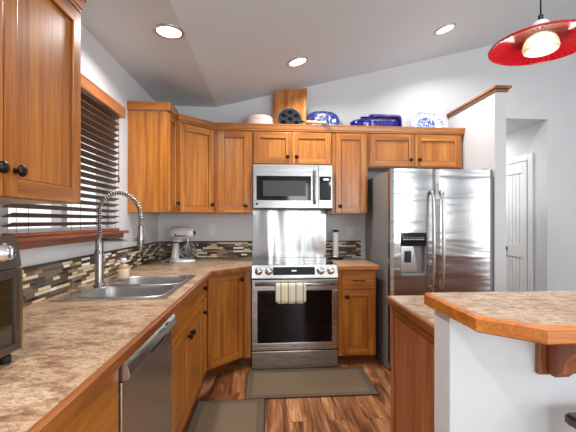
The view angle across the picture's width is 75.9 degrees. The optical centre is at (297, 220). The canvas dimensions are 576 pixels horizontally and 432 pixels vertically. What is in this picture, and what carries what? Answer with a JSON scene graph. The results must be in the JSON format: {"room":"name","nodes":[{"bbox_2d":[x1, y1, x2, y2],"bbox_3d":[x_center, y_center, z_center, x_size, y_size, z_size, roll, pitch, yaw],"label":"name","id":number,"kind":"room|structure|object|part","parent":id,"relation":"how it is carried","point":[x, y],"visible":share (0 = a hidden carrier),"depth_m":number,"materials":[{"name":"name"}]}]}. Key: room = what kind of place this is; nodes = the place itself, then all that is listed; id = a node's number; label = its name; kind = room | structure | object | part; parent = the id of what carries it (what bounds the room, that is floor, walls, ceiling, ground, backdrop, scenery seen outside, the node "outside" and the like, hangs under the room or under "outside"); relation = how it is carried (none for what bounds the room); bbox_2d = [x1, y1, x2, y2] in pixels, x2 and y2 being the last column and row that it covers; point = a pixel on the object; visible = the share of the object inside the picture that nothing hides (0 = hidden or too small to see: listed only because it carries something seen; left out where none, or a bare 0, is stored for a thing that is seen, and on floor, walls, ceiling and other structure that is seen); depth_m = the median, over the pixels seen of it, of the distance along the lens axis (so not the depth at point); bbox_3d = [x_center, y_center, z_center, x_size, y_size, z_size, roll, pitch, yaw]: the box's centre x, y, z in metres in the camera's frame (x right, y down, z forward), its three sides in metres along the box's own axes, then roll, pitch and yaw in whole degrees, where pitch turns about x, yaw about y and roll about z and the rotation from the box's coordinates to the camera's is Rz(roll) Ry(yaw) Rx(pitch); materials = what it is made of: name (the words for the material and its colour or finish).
{"room":"kitchen","nodes":[
{"label":"kitchen","id":0,"kind":"room"},
{"bbox_2d":[0,24,158,267],"bbox_3d":[-1.204,0.060,0.210,0.120,2.499,7.413,0,0,-5],"label":"wall","id":1,"kind":"structure","parent":0,"point":[98,65],"depth_m":2.73,"materials":[{"name":"white paint"}]},
{"bbox_2d":[0,0,86,203],"bbox_3d":[-1.022,-0.501,1.083,0.381,0.865,0.943,0,0,-5],"label":"upper cabinet","id":2,"kind":"object","parent":1,"relation":"attached to","point":[40,40],"visible":1,"depth_m":1.27,"materials":[{"name":"brown wood"}]},
{"bbox_3d":[-0.854,-0.464,0.857,0.019,0.783,0.453,0,0,-5],"label":"door","id":3,"kind":"part","parent":2,"relation":"part of","materials":[{"name":"brown wood"}]},
{"bbox_3d":[-0.844,-0.153,1.053,0.032,0.038,0.038,0,0,-5],"label":"knob","id":4,"kind":"part","parent":2,"relation":"part of","materials":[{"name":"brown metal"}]},
{"bbox_3d":[-0.851,-0.153,1.133,0.032,0.038,0.038,0,0,-5],"label":"knob","id":5,"kind":"part","parent":2,"relation":"part of","materials":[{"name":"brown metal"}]},
{"bbox_3d":[-1.033,-0.902,1.082,0.357,0.063,0.943,0,0,-5],"label":"crown molding","id":6,"kind":"part","parent":2,"relation":"part of","materials":[{"name":"brown wood"}]},
{"bbox_2d":[8,142,106,232],"bbox_3d":[-1.391,-0.356,2.160,0.060,0.890,1.130,0,0,-5],"label":"window","id":7,"kind":"structure","parent":1,"relation":"in","point":[52,228],"depth_m":2.15,"materials":[{"name":"glass"}]},
{"bbox_2d":[2,73,124,236],"bbox_3d":[-1.253,-0.377,2.106,0.082,0.898,1.200,0,0,-5],"label":"window blind","id":8,"kind":"object","parent":7,"relation":"attached to","point":[99,110],"visible":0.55,"depth_m":2.29,"materials":[{"name":"brown wood"}]},
{"bbox_3d":[-1.265,0.062,2.110,0.048,0.019,1.120,0,0,-5],"label":"rail","id":9,"kind":"part","parent":8,"relation":"part of","materials":[{"name":"brown wood"}]},
{"bbox_3d":[-1.265,-0.346,2.115,0.053,0.810,0.942,0,0,-5],"label":"ladder cord","id":10,"kind":"part","parent":8,"relation":"part of","materials":[{"name":"brown fabric"}]},
{"bbox_3d":[-1.272,-0.506,2.626,0.012,0.470,0.012,0,0,-5],"label":"pull cord","id":11,"kind":"part","parent":8,"relation":"part of","materials":[{"name":"brown fabric"}]},
{"bbox_2d":[18,230,128,249],"bbox_3d":[-1.273,0.101,2.200,0.061,0.056,1.270,0,0,-5],"label":"trim","id":12,"kind":"structure","parent":1,"relation":"attached to","point":[48,240],"depth_m":1.95,"materials":[{"name":"brown wood"}]},
{"bbox_2d":[21,241,159,306],"bbox_3d":[-1.283,0.303,2.009,0.011,0.181,3.611,0,0,-5],"label":"backsplash","id":13,"kind":"structure","parent":1,"relation":"attached to","point":[43,281],"depth_m":2.11,"materials":[{"name":"tile"}]},
{"bbox_2d":[127,101,179,212],"bbox_3d":[-1.193,-0.513,3.094,0.363,0.888,0.264,0,0,-5],"label":"upper cabinet","id":14,"kind":"object","parent":1,"relation":"attached to","point":[152,135],"visible":0.99,"depth_m":2.98,"materials":[{"name":"brown wood"}]},
{"bbox_3d":[-1.205,-0.923,3.093,0.339,0.068,0.264,0,0,-5],"label":"crown molding","id":15,"kind":"part","parent":14,"relation":"part of","materials":[{"name":"brown wood"}]},
{"bbox_3d":[-1.054,-0.476,3.114,0.019,0.799,0.234,0,0,-5],"label":"door","id":16,"kind":"part","parent":14,"relation":"part of","materials":[{"name":"brown wood"}]},
{"bbox_2d":[182,355,390,431],"bbox_3d":[1.673,1.342,3.346,6.323,0.060,6.800,0,0,-5],"label":"floor","id":17,"kind":"structure","parent":0,"point":[369,413],"depth_m":2.59,"materials":[{"name":"brown wood"}]},
{"bbox_2d":[55,370,117,431],"bbox_3d":[-0.847,0.872,0.712,0.670,0.875,0.955,0,0,-5],"label":"base cabinet","id":18,"kind":"object","parent":17,"relation":"on","point":[99,412],"visible":0.11,"depth_m":1.06,"materials":[{"name":"brown wood"}]},
{"bbox_2d":[118,314,176,431],"bbox_3d":[-0.883,0.874,1.514,0.612,0.870,0.636,0,0,-5],"label":"dishwasher","id":19,"kind":"object","parent":17,"relation":"on","point":[145,379],"visible":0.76,"depth_m":1.49,"materials":[{"name":"grey metal"}]},
{"bbox_3d":[-0.581,0.512,1.550,0.005,0.010,0.220,0,0,-5],"label":"pocket handle","id":20,"kind":"part","parent":19,"relation":"part of","materials":[{"name":"black plastic"}]},
{"bbox_2d":[172,282,207,431],"bbox_3d":[-0.981,0.872,2.371,0.670,0.874,1.075,0,0,-5],"label":"base cabinet","id":21,"kind":"object","parent":17,"relation":"on","point":[189,334],"visible":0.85,"depth_m":2.23,"materials":[{"name":"brown wood"}]},
{"bbox_3d":[-0.662,0.925,2.071,0.019,0.540,0.400,0,0,-5],"label":"door","id":22,"kind":"part","parent":21,"relation":"part of","materials":[{"name":"brown wood"}]},
{"bbox_3d":[-0.680,0.545,2.294,0.019,0.194,0.848,0,0,-5],"label":"false drawer","id":23,"kind":"part","parent":21,"relation":"part of","materials":[{"name":"brown wood"}]},
{"bbox_3d":[-0.697,0.925,2.497,0.019,0.540,0.440,0,0,-5],"label":"door","id":24,"kind":"part","parent":21,"relation":"part of","materials":[{"name":"brown wood"}]},
{"bbox_3d":[-0.722,0.902,2.816,0.019,0.585,0.170,0,0,-5],"label":"door","id":25,"kind":"part","parent":21,"relation":"part of","materials":[{"name":"brown wood"}]},
{"bbox_3d":[-0.722,0.521,2.816,0.019,0.147,0.170,0,0,-5],"label":"drawer","id":26,"kind":"part","parent":21,"relation":"part of","materials":[{"name":"brown wood"}]},
{"bbox_2d":[186,399,264,431],"bbox_3d":[-0.441,1.305,2.202,0.484,0.008,0.972,0,0,-5],"label":"floor mat","id":27,"kind":"object","parent":17,"relation":"on","point":[240,415],"visible":1,"depth_m":2.45,"materials":[{"name":"brown fabric"}]},
{"bbox_2d":[203,270,252,379],"bbox_3d":[-0.911,0.872,3.390,0.974,0.875,0.938,0,0,-5],"label":"base cabinet","id":28,"kind":"object","parent":17,"relation":"on","point":[228,297],"visible":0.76,"depth_m":3.14,"materials":[{"name":"brown wood"}]},
{"bbox_2d":[0,258,253,431],"bbox_3d":[-0.800,0.415,2.053,0.978,0.040,3.621,0,0,-5],"label":"countertop","id":29,"kind":"structure","parent":28,"relation":"on","point":[70,349],"depth_m":1.20,"materials":[{"name":"laminate"}]},
{"bbox_2d":[0,235,22,364],"bbox_3d":[-0.923,0.218,0.801,0.370,0.352,0.505,0,0,-5],"label":"toaster oven","id":30,"kind":"object","parent":29,"relation":"on","point":[11,277],"visible":1,"depth_m":1.02,"materials":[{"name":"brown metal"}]},
{"bbox_3d":[-0.789,0.252,0.812,0.023,0.187,0.447,0,0,-5],"label":"glass","id":31,"kind":"part","parent":30,"relation":"part of","materials":[{"name":"black glass"}]},
{"bbox_3d":[-0.788,0.087,0.812,0.030,0.090,0.505,0,0,-5],"label":"control panel","id":32,"kind":"part","parent":30,"relation":"part of","materials":[{"name":"silver metal"}]},
{"bbox_2d":[93,190,144,286],"bbox_3d":[-1.070,0.101,2.203,0.299,0.574,0.104,0,0,-5],"label":"kitchen faucet","id":33,"kind":"object","parent":29,"relation":"on","point":[99,244],"visible":1,"depth_m":2.21,"materials":[{"name":"silver metal"}]},
{"bbox_3d":[-1.179,0.152,2.167,0.032,0.101,0.058,0,0,-21],"label":"lever handle","id":34,"kind":"part","parent":33,"relation":"part of","materials":[{"name":"silver metal"}]},
{"bbox_3d":[-1.050,0.117,2.223,0.255,0.016,0.050,0,0,-5],"label":"support arm","id":35,"kind":"part","parent":33,"relation":"part of","materials":[{"name":"silver metal"}]},
{"bbox_2d":[50,275,196,300],"bbox_3d":[-0.968,0.482,2.229,0.554,0.194,0.804,0,0,-5],"label":"sink","id":36,"kind":"object","parent":29,"relation":"in","point":[139,287],"visible":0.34,"depth_m":2.21,"materials":[{"name":"grey metal"}]},
{"bbox_2d":[118,258,128,281],"bbox_3d":[-1.120,0.315,2.377,0.064,0.146,0.064,0,0,-5],"label":"soap bottle","id":37,"kind":"object","parent":36,"relation":"on","point":[123,269],"visible":1,"depth_m":2.35,"materials":[{"name":"brown plastic"}]},
{"bbox_3d":[-0.925,0.482,2.045,0.443,0.194,0.366,0,0,-5],"label":"bowl","id":38,"kind":"part","parent":36,"relation":"part of","materials":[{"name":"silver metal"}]},
{"bbox_3d":[-0.955,0.482,2.419,0.443,0.194,0.366,0,0,-5],"label":"bowl","id":39,"kind":"part","parent":36,"relation":"part of","materials":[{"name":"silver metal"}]},
{"bbox_2d":[161,226,196,262],"bbox_3d":[-1.133,0.224,3.525,0.339,0.340,0.173,0,0,4],"label":"stand mixer","id":40,"kind":"object","parent":29,"relation":"on","point":[187,250],"visible":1,"depth_m":3.48,"materials":[{"name":"silver metal"}]},
{"bbox_2d":[179,242,196,258],"bbox_3d":[-1.046,0.286,3.519,0.164,0.151,0.173,0,0,4],"label":"glass bowl","id":41,"kind":"object","parent":40,"relation":"on","point":[187,250],"depth_m":3.46,"materials":[{"name":"clear"}]},
{"bbox_3d":[-0.603,0.821,3.112,0.019,0.747,0.372,0,0,40],"label":"door","id":42,"kind":"part","parent":28,"relation":"part of","materials":[{"name":"brown wood"}]},
{"bbox_2d":[252,258,337,369],"bbox_3d":[-0.047,0.850,3.556,0.758,0.920,0.714,0,0,-5],"label":"range oven","id":43,"kind":"object","parent":17,"relation":"on","point":[305,335],"visible":1,"depth_m":3.26,"materials":[{"name":"grey metal"}]},
{"bbox_3d":[-0.341,0.443,3.216,0.068,0.066,0.051,0,0,-5],"label":"control knob","id":44,"kind":"part","parent":43,"relation":"part of","materials":[{"name":"silver metal"}]},
{"bbox_3d":[-0.252,0.444,3.223,0.068,0.066,0.051,0,0,-5],"label":"control knob","id":45,"kind":"part","parent":43,"relation":"part of","materials":[{"name":"silver metal"}]},
{"bbox_2d":[276,283,305,303],"bbox_3d":[-0.059,0.628,3.200,0.262,0.178,0.038,0,0,-5],"label":"kitchen towel","id":46,"kind":"object","parent":43,"relation":"hanging from","point":[289,293],"visible":1,"depth_m":3.19,"materials":[{"name":"beige fabric"}]},
{"bbox_3d":[-0.025,1.227,3.275,0.758,0.159,0.037,0,0,-5],"label":"storage drawer","id":47,"kind":"part","parent":43,"relation":"part of","materials":[{"name":"silver metal"}]},
{"bbox_2d":[252,258,336,264],"bbox_3d":[-0.050,0.398,3.590,0.758,0.012,0.635,0,0,-5],"label":"cooktop","id":48,"kind":"object","parent":43,"relation":"in","point":[257,261],"depth_m":3.55,"materials":[{"name":"black glass"}]},
{"bbox_3d":[-0.024,0.829,3.274,0.758,0.618,0.040,0,0,-5],"label":"oven door","id":49,"kind":"part","parent":43,"relation":"part of","materials":[{"name":"silver metal"}]},
{"bbox_3d":[-0.020,0.555,3.228,0.698,0.022,0.054,0,0,-5],"label":"oven handle","id":50,"kind":"part","parent":43,"relation":"part of","materials":[{"name":"silver metal"}]},
{"bbox_3d":[-0.024,0.452,3.268,0.758,0.117,0.060,0,0,-5],"label":"control panel","id":51,"kind":"part","parent":43,"relation":"part of","materials":[{"name":"silver metal"}]},
{"bbox_3d":[0.204,0.444,3.260,0.068,0.066,0.051,0,0,-5],"label":"control knob","id":52,"kind":"part","parent":43,"relation":"part of","materials":[{"name":"silver metal"}]},
{"bbox_3d":[0.293,0.444,3.267,0.068,0.066,0.051,0,0,-5],"label":"control knob","id":53,"kind":"part","parent":43,"relation":"part of","materials":[{"name":"silver metal"}]},
{"bbox_2d":[244,367,378,398],"bbox_3d":[0.090,1.305,2.996,1.007,0.008,0.525,0,0,-5],"label":"floor mat","id":54,"kind":"object","parent":17,"relation":"on","point":[336,381],"visible":1,"depth_m":2.95,"materials":[{"name":"brown fabric"}]},
{"bbox_2d":[336,270,375,363],"bbox_3d":[0.508,0.873,3.618,0.343,0.875,0.712,0,0,-5],"label":"base cabinet","id":55,"kind":"object","parent":17,"relation":"on","point":[356,341],"visible":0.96,"depth_m":3.30,"materials":[{"name":"brown wood"}]},
{"bbox_2d":[329,257,378,269],"bbox_3d":[0.515,0.416,3.617,0.360,0.040,0.714,0,0,-5],"label":"countertop","id":56,"kind":"structure","parent":55,"relation":"on","point":[352,263],"depth_m":3.34,"materials":[{"name":"laminate"}]},
{"bbox_2d":[328,230,342,259],"bbox_3d":[0.393,0.245,3.824,0.160,0.301,0.160,0,0,-5],"label":"paper towel holder","id":57,"kind":"object","parent":56,"relation":"on","point":[335,256],"visible":1,"depth_m":3.80,"materials":[{"name":"white paper"}]},
{"bbox_3d":[0.543,0.416,3.270,0.360,0.040,0.018,0,0,-5],"label":"edge trim","id":58,"kind":"part","parent":56,"relation":"part of","materials":[{"name":"brown wood"}]},
{"bbox_3d":[0.542,0.530,3.306,0.291,0.162,0.019,0,0,-5],"label":"drawer","id":59,"kind":"part","parent":55,"relation":"part of","materials":[{"name":"brown wood"}]},
{"bbox_3d":[0.541,0.908,3.306,0.291,0.575,0.019,0,0,-5],"label":"door","id":60,"kind":"part","parent":55,"relation":"part of","materials":[{"name":"brown wood"}]},
{"bbox_2d":[391,307,433,431],"bbox_3d":[1.613,0.875,1.663,2.216,0.874,0.700,0,0,-5],"label":"base cabinet","id":61,"kind":"object","parent":17,"relation":"on","point":[412,347],"visible":0.22,"depth_m":1.66,"materials":[{"name":"red wood"}]},
{"bbox_2d":[386,295,433,335],"bbox_3d":[1.630,0.417,1.678,2.280,0.040,0.728,0,0,-5],"label":"countertop","id":62,"kind":"structure","parent":61,"relation":"on","point":[413,307],"depth_m":1.67,"materials":[{"name":"laminate"}]},
{"bbox_3d":[0.515,0.456,1.552,0.010,0.038,0.655,0,0,-5],"label":"rail","id":63,"kind":"part","parent":61,"relation":"part of","materials":[{"name":"brown wood"}]},
{"bbox_2d":[365,168,492,369],"bbox_3d":[1.219,0.427,3.565,0.918,1.768,0.910,0,0,-5],"label":"refrigerator","id":64,"kind":"object","parent":17,"relation":"on","point":[427,230],"visible":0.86,"depth_m":3.19,"materials":[{"name":"grey metal"}]},
{"bbox_3d":[0.985,0.403,3.194,0.393,1.696,0.078,0,0,-5],"label":"door","id":65,"kind":"part","parent":64,"relation":"part of","materials":[{"name":"silver metal"}]},
{"bbox_3d":[1.147,0.164,3.143,0.027,0.850,0.082,0,0,-5],"label":"handle","id":66,"kind":"part","parent":64,"relation":"part of","materials":[{"name":"silver metal"}]},
{"bbox_3d":[1.231,0.164,3.150,0.027,0.850,0.082,0,0,-5],"label":"handle","id":67,"kind":"part","parent":64,"relation":"part of","materials":[{"name":"silver metal"}]},
{"bbox_3d":[1.446,0.404,3.231,0.519,1.696,0.078,0,0,-5],"label":"door","id":68,"kind":"part","parent":64,"relation":"part of","materials":[{"name":"silver metal"}]},
{"bbox_2d":[565,412,575,428],"bbox_3d":[0.971,0.934,0.951,0.379,0.757,0.312,0,0,-5],"label":"bar stool","id":69,"kind":"object","parent":17,"relation":"on","point":[570,418],"visible":1,"depth_m":1.05,"materials":[{"name":"brown wood"}]},
{"bbox_2d":[80,0,575,106],"bbox_3d":[1.913,-1.966,0.417,6.323,1.556,7.523,0,0,-5],"label":"ceiling","id":70,"kind":"structure","parent":0,"point":[230,51],"depth_m":2.92,"materials":[{"name":"white paint"}]},
{"bbox_2d":[153,23,184,39],"bbox_3d":[-0.808,-1.185,2.322,0.192,0.010,0.192,0,0,-5],"label":"recessed light","id":71,"kind":"object","parent":70,"relation":"in","point":[167,31],"visible":1,"depth_m":2.31,"materials":[{"name":"silver metal"}]},
{"bbox_2d":[287,56,307,66],"bbox_3d":[-0.001,-1.386,3.227,0.186,0.054,0.191,0,0,-9],"label":"recessed light","id":72,"kind":"object","parent":70,"relation":"in","point":[298,61],"visible":1,"depth_m":3.21,"materials":[{"name":"white glass"}]},
{"bbox_2d":[434,23,455,34],"bbox_3d":[1.330,-1.726,3.334,0.186,0.054,0.191,0,0,-9],"label":"recessed light","id":73,"kind":"object","parent":70,"relation":"in","point":[444,29],"visible":1,"depth_m":3.32,"materials":[{"name":"silver metal"}]},
{"bbox_2d":[488,0,575,65],"bbox_3d":[0.897,-1.108,1.364,0.347,0.968,0.347,0,0,15],"label":"pendant lamp","id":74,"kind":"object","parent":70,"relation":"hanging from","point":[546,40],"visible":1,"depth_m":1.36,"materials":[{"name":"red glass"}]},
{"bbox_3d":[0.897,-0.665,1.364,0.342,0.043,0.342,0,0,-5],"label":"lamp shade","id":75,"kind":"part","parent":74,"relation":"part of","materials":[{"name":"red glass"}]},
{"bbox_3d":[0.897,-0.651,1.364,0.120,0.054,0.120,0,0,-5],"label":"glass globe","id":76,"kind":"part","parent":74,"relation":"part of","materials":[{"name":"white glass"}]},
{"bbox_3d":[0.897,-1.144,1.364,0.018,0.812,0.018,0,0,-5],"label":"cord","id":77,"kind":"part","parent":74,"relation":"part of","materials":[{"name":"black plastic"}]},
{"bbox_2d":[159,45,575,290],"bbox_3d":[1.613,-0.643,4.111,6.123,3.909,0.090,0,0,-5],"label":"wall","id":78,"kind":"structure","parent":0,"point":[545,92],"depth_m":4.08,"materials":[{"name":"white paint"}]},
{"bbox_2d":[151,122,214,213],"bbox_3d":[-1.100,-0.469,3.539,0.619,0.800,0.612,0,0,-5],"label":"upper cabinet","id":79,"kind":"object","parent":78,"relation":"attached to","point":[195,144],"visible":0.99,"depth_m":3.37,"materials":[{"name":"brown wood"}]},
{"bbox_3d":[-0.920,-0.466,3.382,0.019,0.779,0.368,0,0,40],"label":"door","id":80,"kind":"part","parent":79,"relation":"part of","materials":[{"name":"brown wood"}]},
{"bbox_2d":[160,241,251,258],"bbox_3d":[-0.950,0.304,3.853,0.948,0.181,0.011,0,0,-5],"label":"backsplash","id":81,"kind":"structure","parent":78,"relation":"attached to","point":[204,249],"depth_m":3.86,"materials":[{"name":"tile"}]},
{"bbox_2d":[208,224,214,234],"bbox_3d":[-0.899,0.094,3.859,0.070,0.116,0.008,0,0,-5],"label":"outlet cover","id":82,"kind":"object","parent":78,"relation":"attached to","point":[211,227],"visible":1,"depth_m":3.86,"materials":[{"name":"white plastic"}]},
{"bbox_2d":[214,130,253,213],"bbox_3d":[-0.627,-0.468,3.693,0.366,0.800,0.381,0,0,-5],"label":"upper cabinet","id":83,"kind":"object","parent":78,"relation":"attached to","point":[233,150],"visible":0.97,"depth_m":3.54,"materials":[{"name":"brown wood"}]},
{"bbox_2d":[253,210,325,257],"bbox_3d":[-0.086,0.150,3.925,0.777,0.520,0.005,0,0,-5],"label":"panel","id":84,"kind":"object","parent":78,"relation":"attached to","point":[276,233],"visible":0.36,"depth_m":3.92,"materials":[{"name":"silver metal"}]},
{"bbox_2d":[253,131,331,164],"bbox_3d":[-0.060,-0.705,3.739,0.768,0.326,0.381,0,0,-5],"label":"upper cabinet","id":85,"kind":"object","parent":78,"relation":"attached to","point":[269,147],"visible":0.97,"depth_m":3.58,"materials":[{"name":"brown wood"}]},
{"bbox_2d":[245,114,273,123],"bbox_3d":[-0.385,-0.967,3.721,0.288,0.195,0.216,0,0,-5],"label":"serving dish","id":86,"kind":"object","parent":85,"relation":"on","point":[254,118],"visible":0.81,"depth_m":3.63,"materials":[{"name":"white ceramic"}]},
{"bbox_3d":[-0.241,-0.704,3.575,0.364,0.303,0.019,0,0,-5],"label":"door","id":87,"kind":"part","parent":85,"relation":"part of","materials":[{"name":"brown wood"}]},
{"bbox_2d":[273,88,306,123],"bbox_3d":[-0.082,-1.105,3.776,0.354,0.475,0.057,0,0,16],"label":"cutting board","id":88,"kind":"object","parent":85,"relation":"on","point":[296,99],"visible":0.51,"depth_m":3.77,"materials":[{"name":"brown wood"}]},
{"bbox_2d":[253,164,331,209],"bbox_3d":[-0.058,-0.323,3.701,0.758,0.425,0.454,0,0,-5],"label":"microwave","id":89,"kind":"object","parent":85,"relation":"attached to","point":[275,186],"visible":1,"depth_m":3.53,"materials":[{"name":"grey metal"}]},
{"bbox_3d":[0.164,-0.322,3.519,0.023,0.338,0.056,0,0,-5],"label":"handle","id":90,"kind":"part","parent":89,"relation":"part of","materials":[{"name":"silver metal"}]},
{"bbox_3d":[0.265,-0.328,3.573,0.135,0.416,0.035,0,0,-5],"label":"control panel","id":91,"kind":"part","parent":89,"relation":"part of","materials":[{"name":"silver metal"}]},
{"bbox_2d":[277,108,328,123],"bbox_3d":[0.056,-0.998,3.647,0.514,0.243,0.113,0,0,7],"label":"pan","id":92,"kind":"object","parent":85,"relation":"on","point":[288,115],"visible":0.75,"depth_m":3.66,"materials":[{"name":"black metal"}]},
{"bbox_3d":[0.179,-0.959,3.603,0.221,0.047,0.030,0,0,16],"label":"wooden handle","id":93,"kind":"part","parent":92,"relation":"part of","materials":[{"name":"brown wood"}]},
{"bbox_3d":[0.137,-0.703,3.605,0.378,0.303,0.019,0,0,-5],"label":"door","id":94,"kind":"part","parent":85,"relation":"part of","materials":[{"name":"brown wood"}]},
{"bbox_2d":[307,111,339,124],"bbox_3d":[0.265,-1.008,3.842,0.344,0.275,0.075,0,0,-5],"label":"serving platter","id":95,"kind":"object","parent":85,"relation":"on","point":[332,118],"visible":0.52,"depth_m":3.86,"materials":[{"name":"blue ceramic"}]},
{"bbox_2d":[326,241,360,257],"bbox_3d":[0.492,0.305,3.969,0.377,0.181,0.011,0,0,-5],"label":"backsplash","id":96,"kind":"structure","parent":78,"relation":"attached to","point":[347,249],"depth_m":3.97,"materials":[{"name":"tile"}]},
{"bbox_2d":[327,132,367,213],"bbox_3d":[0.503,-0.467,3.784,0.358,0.800,0.381,0,0,-5],"label":"upper cabinet","id":97,"kind":"object","parent":78,"relation":"attached to","point":[349,150],"visible":1,"depth_m":3.63,"materials":[{"name":"brown wood"}]},
{"bbox_2d":[350,116,379,125],"bbox_3d":[0.685,-0.964,3.767,0.310,0.192,0.205,0,0,-5],"label":"casserole dish","id":98,"kind":"object","parent":97,"relation":"on","point":[364,121],"visible":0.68,"depth_m":3.68,"materials":[{"name":"blue ceramic"}]},
{"bbox_3d":[0.685,-1.008,3.767,0.310,0.050,0.205,0,0,-5],"label":"lid","id":99,"kind":"part","parent":98,"relation":"part of","materials":[{"name":"blue ceramic"}]},
{"bbox_3d":[0.685,-0.926,3.767,0.304,0.115,0.201,0,0,-5],"label":"dish","id":100,"kind":"part","parent":98,"relation":"part of","materials":[{"name":"blue ceramic"}]},
{"bbox_2d":[347,226,353,236],"bbox_3d":[0.567,0.116,3.977,0.075,0.116,0.008,0,0,-5],"label":"outlet cover","id":101,"kind":"object","parent":78,"relation":"attached to","point":[350,229],"visible":1,"depth_m":3.97,"materials":[{"name":"white plastic"}]},
{"bbox_2d":[368,133,461,171],"bbox_3d":[1.167,-0.698,3.838,0.970,0.338,0.381,0,0,-5],"label":"upper cabinet","id":102,"kind":"object","parent":78,"relation":"attached to","point":[385,151],"visible":0.97,"depth_m":3.68,"materials":[{"name":"brown wood"}]},
{"bbox_2d":[176,114,464,134],"bbox_3d":[0.301,-0.901,3.644,2.832,0.063,0.359,0,0,-10],"label":"crown molding","id":103,"kind":"structure","parent":102,"relation":"attached to","point":[181,118],"depth_m":3.60,"materials":[{"name":"brown wood"}]},
{"bbox_2d":[368,114,401,126],"bbox_3d":[0.929,-1.007,3.943,0.364,0.256,0.096,0,0,-5],"label":"baking dish","id":104,"kind":"object","parent":102,"relation":"on","point":[384,119],"visible":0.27,"depth_m":3.97,"materials":[{"name":"blue ceramic"}]},
{"bbox_3d":[0.938,-0.697,3.670,0.452,0.315,0.019,0,0,-5],"label":"door","id":105,"kind":"part","parent":102,"relation":"part of","materials":[{"name":"brown wood"}]},
{"bbox_2d":[410,111,443,127],"bbox_3d":[1.373,-1.019,3.921,0.366,0.298,0.079,0,0,-5],"label":"dinner plate","id":106,"kind":"object","parent":102,"relation":"on","point":[425,118],"visible":0.64,"depth_m":3.94,"materials":[{"name":"white ceramic"}]},
{"bbox_3d":[1.401,-0.696,3.707,0.461,0.315,0.019,0,0,-5],"label":"door","id":107,"kind":"part","parent":102,"relation":"part of","materials":[{"name":"brown wood"}]},
{"bbox_2d":[448,92,505,291],"bbox_3d":[1.743,0.092,3.656,0.107,2.440,0.837,0,0,-5],"label":"wall","id":108,"kind":"structure","parent":0,"point":[484,121],"depth_m":3.24,"materials":[{"name":"white paint"}]},
{"bbox_2d":[446,85,511,117],"bbox_3d":[1.746,-1.151,3.633,0.153,0.044,0.881,0,0,-5],"label":"trim","id":109,"kind":"structure","parent":108,"relation":"on","point":[496,88],"depth_m":3.41,"materials":[{"name":"brown wood"}]},
{"bbox_2d":[434,309,575,431],"bbox_3d":[1.676,0.797,1.262,2.455,1.030,0.105,0,0,-5],"label":"wall","id":110,"kind":"structure","parent":0,"point":[483,382],"depth_m":1.12,"materials":[{"name":"white paint"}]},
{"bbox_2d":[424,290,575,344],"bbox_3d":[1.650,0.261,1.124,2.430,0.040,0.415,0,0,-5],"label":"countertop","id":111,"kind":"structure","parent":110,"relation":"on","point":[541,317],"depth_m":0.99,"materials":[{"name":"laminate"}]},
{"bbox_2d":[536,343,575,377],"bbox_3d":[0.779,0.374,1.023,0.087,0.184,0.225,0,0,-5],"label":"corbel","id":112,"kind":"object","parent":110,"relation":"attached to","point":[554,360],"visible":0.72,"depth_m":1.08,"materials":[{"name":"red wood"}]},
{"bbox_3d":[0.771,0.374,1.126,0.087,0.184,0.018,0,0,-5],"label":"plate","id":113,"kind":"part","parent":112,"relation":"part of","materials":[{"name":"red wood"}]},
{"bbox_2d":[506,121,540,133],"bbox_3d":[2.235,-1.193,5.504,1.140,0.100,2.587,0,0,-5],"label":"ceiling","id":114,"kind":"structure","parent":0,"point":[511,126],"depth_m":4.39,"materials":[{"name":"white paint"}]},
{"bbox_2d":[506,121,541,290],"bbox_3d":[2.234,0.085,5.504,1.140,2.455,2.587,0,0,-5],"label":"wall","id":115,"kind":"structure","parent":0,"point":[526,140],"depth_m":4.35,"materials":[{"name":"white paint"}]},
{"bbox_2d":[506,161,527,290],"bbox_3d":[2.727,0.293,4.697,0.085,2.020,0.475,0,0,-5],"label":"door","id":116,"kind":"structure","parent":115,"relation":"in","point":[516,174],"depth_m":4.63,"materials":[{"name":"white paint"}]},
{"bbox_2d":[506,153,532,290],"bbox_3d":[2.760,0.253,4.700,0.019,2.120,0.645,0,0,-5],"label":"trim","id":117,"kind":"structure","parent":115,"relation":"attached to","point":[529,157],"depth_m":4.40,"materials":[{"name":"white paint"}]}
]}

